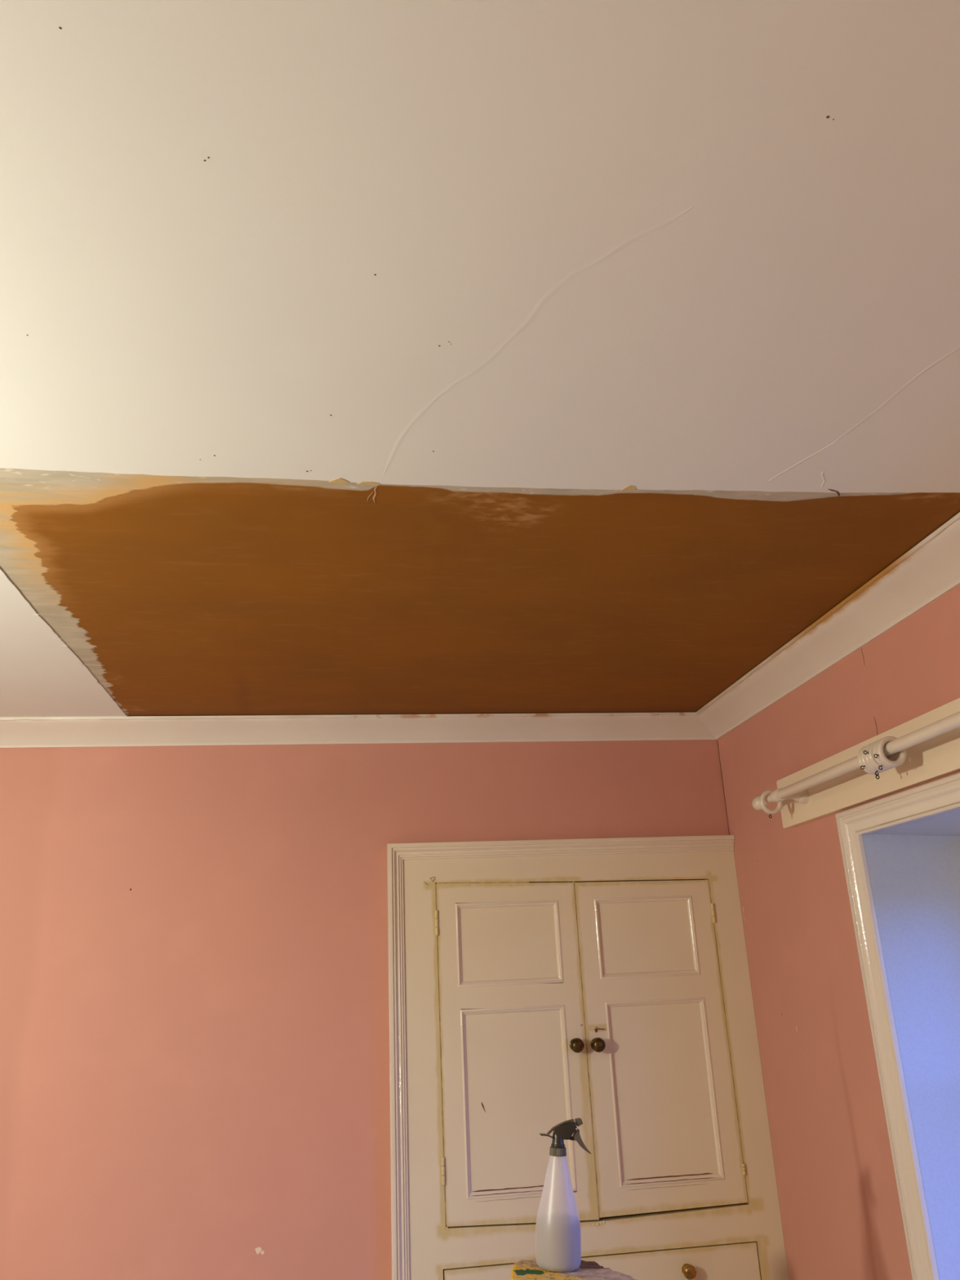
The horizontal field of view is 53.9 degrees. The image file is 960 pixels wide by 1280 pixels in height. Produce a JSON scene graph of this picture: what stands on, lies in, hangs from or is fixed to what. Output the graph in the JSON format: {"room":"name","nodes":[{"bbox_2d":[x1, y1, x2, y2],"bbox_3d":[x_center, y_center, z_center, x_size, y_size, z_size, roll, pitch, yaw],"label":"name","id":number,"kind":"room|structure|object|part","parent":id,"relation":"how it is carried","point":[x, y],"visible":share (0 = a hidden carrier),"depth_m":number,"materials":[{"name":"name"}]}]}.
{"room":"bedroom","nodes":[
{"label":"bedroom","id":0,"kind":"room"},
{"bbox_2d":[0,739,728,1279],"bbox_3d":[-1.403,1.414,2.575,4.540,2.394,0.122,0,-19,-8],"label":"wall","id":1,"kind":"structure","parent":0,"point":[194,1031],"depth_m":2.75,"materials":[{"name":"paint"}]},
{"bbox_2d":[0,712,715,747],"bbox_3d":[-1.438,0.281,2.854,4.540,0.070,0.106,0,-19,-8],"label":"trim","id":2,"kind":"structure","parent":1,"relation":"attached to","point":[246,730],"depth_m":2.99,"materials":[{"name":"paint"}]},
{"bbox_2d":[0,0,959,717],"bbox_3d":[-1.050,-0.404,1.175,5.040,0.081,4.800,0,-19,-8],"label":"ceiling","id":3,"kind":"structure","parent":0,"point":[357,357],"depth_m":1.23,"materials":[{"name":"paint"}]},
{"bbox_2d":[716,584,959,1279],"bbox_3d":[1.280,0.770,1.083,0.361,2.394,4.800,0,-19,-8],"label":"wall","id":4,"kind":"structure","parent":0,"point":[841,1215],"depth_m":2.36,"materials":[{"name":"paint"}]},
{"bbox_2d":[695,512,959,739],"bbox_3d":[1.027,-0.393,1.248,0.106,0.070,4.200,0,-19,-8],"label":"trim","id":5,"kind":"structure","parent":4,"relation":"attached to","point":[931,569],"depth_m":2.26,"materials":[{"name":"paint"}]},
{"bbox_2d":[776,697,959,828],"bbox_3d":[0.976,0.187,1.900,0.020,0.136,1.698,0,-19,-8],"label":"board","id":6,"kind":"object","parent":4,"relation":"attached to","point":[937,757],"visible":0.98,"depth_m":2.19,"materials":[{"name":"white wood"}]},
{"bbox_2d":[751,711,959,810],"bbox_3d":[0.917,0.193,1.899,0.096,0.043,1.634,0,-19,-8],"label":"pole","id":7,"kind":"object","parent":6,"relation":"attached to","point":[797,792],"visible":0.87,"depth_m":2.17,"materials":[{"name":"white wood"}]},
{"bbox_3d":[0.795,0.428,2.562,0.022,0.022,0.121,0,-19,-8],"label":"rod","id":8,"kind":"part","parent":7,"relation":"part of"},
{"bbox_2d":[760,790,782,817],"bbox_3d":[0.794,0.447,2.570,0.065,0.076,0.016,2,-20,-13],"label":"curtain ring","id":9,"kind":"object","parent":7,"relation":"hanging from","point":[764,794],"visible":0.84,"depth_m":2.56,"materials":[{"name":"white wood"}]},
{"bbox_2d":[857,745,880,779],"bbox_3d":[0.864,0.268,2.075,0.065,0.076,0.014,1,-19,-10],"label":"curtain ring","id":10,"kind":"object","parent":7,"relation":"hanging from","point":[860,762],"visible":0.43,"depth_m":2.07,"materials":[{"name":"white wood"}]},
{"bbox_2d":[860,744,887,773],"bbox_3d":[0.862,0.258,2.063,0.071,0.065,0.014,0,-20,-6],"label":"curtain ring","id":11,"kind":"object","parent":7,"relation":"hanging from","point":[866,766],"visible":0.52,"depth_m":2.05,"materials":[{"name":"white wood"}]},
{"bbox_2d":[864,742,891,775],"bbox_3d":[0.867,0.258,2.047,0.065,0.075,0.014,1,-19,-9],"label":"curtain ring","id":12,"kind":"object","parent":7,"relation":"hanging from","point":[866,756],"visible":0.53,"depth_m":2.04,"materials":[{"name":"white wood"}]},
{"bbox_2d":[862,741,896,769],"bbox_3d":[0.864,0.248,2.034,0.076,0.065,0.014,0,-19,-7],"label":"curtain ring","id":13,"kind":"object","parent":7,"relation":"hanging from","point":[871,757],"visible":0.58,"depth_m":2.03,"materials":[{"name":"white wood"}]},
{"bbox_2d":[872,738,899,769],"bbox_3d":[0.872,0.244,2.017,0.065,0.069,0.014,1,-21,-9],"label":"curtain ring","id":14,"kind":"object","parent":7,"relation":"hanging from","point":[879,762],"visible":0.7,"depth_m":2.01,"materials":[{"name":"white wood"}]},
{"bbox_2d":[873,736,906,766],"bbox_3d":[0.869,0.236,2.002,0.076,0.065,0.014,1,-18,-10],"label":"curtain ring","id":15,"kind":"object","parent":7,"relation":"hanging from","point":[882,741],"visible":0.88,"depth_m":1.99,"materials":[{"name":"white wood"}]},
{"bbox_2d":[835,773,959,1279],"bbox_3d":[1.170,0.808,1.622,0.390,1.218,1.280,0,-19,-8],"label":"window","id":16,"kind":"structure","parent":4,"relation":"in","point":[942,795],"depth_m":2.14,"materials":[{"name":"paint"}]},
{"bbox_3d":[-0.946,1.914,0.363,5.040,0.050,4.800,0,-19,-8],"label":"floor","id":17,"kind":"structure","parent":0,"visible":0},
{"bbox_2d":[510,1258,636,1279],"bbox_3d":[0.199,1.653,1.506,0.344,1.101,0.716,0,-19,-8],"label":"stepladder","id":18,"kind":"object","parent":17,"relation":"on","point":[523,1269],"visible":0.88,"depth_m":1.71,"materials":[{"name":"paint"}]},
{"bbox_2d":[535,1117,591,1271],"bbox_3d":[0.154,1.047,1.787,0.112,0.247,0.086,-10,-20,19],"label":"spray bottle","id":19,"kind":"object","parent":18,"relation":"on","point":[557,1226],"visible":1,"depth_m":1.75,"materials":[{"name":"plastic"}]},
{"bbox_2d":[386,835,788,1279],"bbox_3d":[0.281,1.650,2.870,1.120,2.001,0.514,0,-19,-8],"label":"tall cabinet","id":20,"kind":"object","parent":17,"relation":"on","point":[535,986],"visible":0.98,"depth_m":2.79,"materials":[{"name":"paint"}]},
{"bbox_3d":[0.087,0.927,2.888,0.319,0.238,0.012,0,-19,-8],"label":"panel","id":21,"kind":"part","parent":20,"relation":"part of","materials":[{"name":"white wood"}]},
{"bbox_3d":[0.089,0.923,2.877,0.323,0.242,0.011,0,-19,-8],"label":"panel moulding","id":22,"kind":"part","parent":20,"relation":"part of","materials":[{"name":"white wood"}]},
{"bbox_3d":[0.099,1.196,2.793,0.434,0.934,0.026,0,-19,-8],"label":"door","id":23,"kind":"part","parent":20,"relation":"part of","materials":[{"name":"white wood"}]},
{"bbox_3d":[0.106,1.333,2.746,0.313,0.490,0.012,0,-19,-8],"label":"panel","id":24,"kind":"part","parent":20,"relation":"part of","materials":[{"name":"white wood"}]},
{"bbox_3d":[0.108,1.329,2.735,0.317,0.494,0.011,0,-19,-8],"label":"panel moulding","id":25,"kind":"part","parent":20,"relation":"part of","materials":[{"name":"white wood"}]},
{"bbox_3d":[0.285,1.195,2.781,0.041,0.041,0.044,0,-19,-8],"label":"knob","id":26,"kind":"part","parent":20,"relation":"part of","materials":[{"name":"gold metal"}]},
{"bbox_3d":[0.347,1.165,2.825,0.020,0.026,0.002,0,-19,-8],"label":"lock plate","id":27,"kind":"part","parent":20,"relation":"part of","materials":[{"name":"white metal"}]},
{"bbox_3d":[0.349,1.197,2.790,0.041,0.041,0.044,0,-19,-8],"label":"knob","id":28,"kind":"part","parent":20,"relation":"part of","materials":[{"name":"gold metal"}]},
{"bbox_3d":[0.349,1.839,2.599,0.894,0.252,0.026,0,-19,-8],"label":"drawer","id":29,"kind":"part","parent":20,"relation":"part of","materials":[{"name":"white wood"}]},
{"bbox_3d":[0.518,0.927,2.948,0.315,0.235,0.012,0,-19,-8],"label":"panel","id":30,"kind":"part","parent":20,"relation":"part of","materials":[{"name":"white wood"}]},
{"bbox_3d":[0.519,0.923,2.938,0.319,0.239,0.011,0,-19,-8],"label":"panel moulding","id":31,"kind":"part","parent":20,"relation":"part of","materials":[{"name":"white wood"}]},
{"bbox_3d":[0.534,1.199,2.853,0.441,0.919,0.026,0,-19,-8],"label":"door","id":32,"kind":"part","parent":20,"relation":"part of","materials":[{"name":"white wood"}]},
{"bbox_3d":[0.542,1.334,2.807,0.311,0.492,0.012,0,-19,-8],"label":"panel","id":33,"kind":"part","parent":20,"relation":"part of","materials":[{"name":"white wood"}]},
{"bbox_3d":[0.544,1.330,2.796,0.315,0.496,0.011,0,-19,-8],"label":"panel moulding","id":34,"kind":"part","parent":20,"relation":"part of","materials":[{"name":"white wood"}]},
{"bbox_3d":[0.582,1.757,2.625,0.036,0.036,0.040,0,-19,-8],"label":"knob","id":35,"kind":"part","parent":20,"relation":"part of","materials":[{"name":"gold metal"}]}
]}

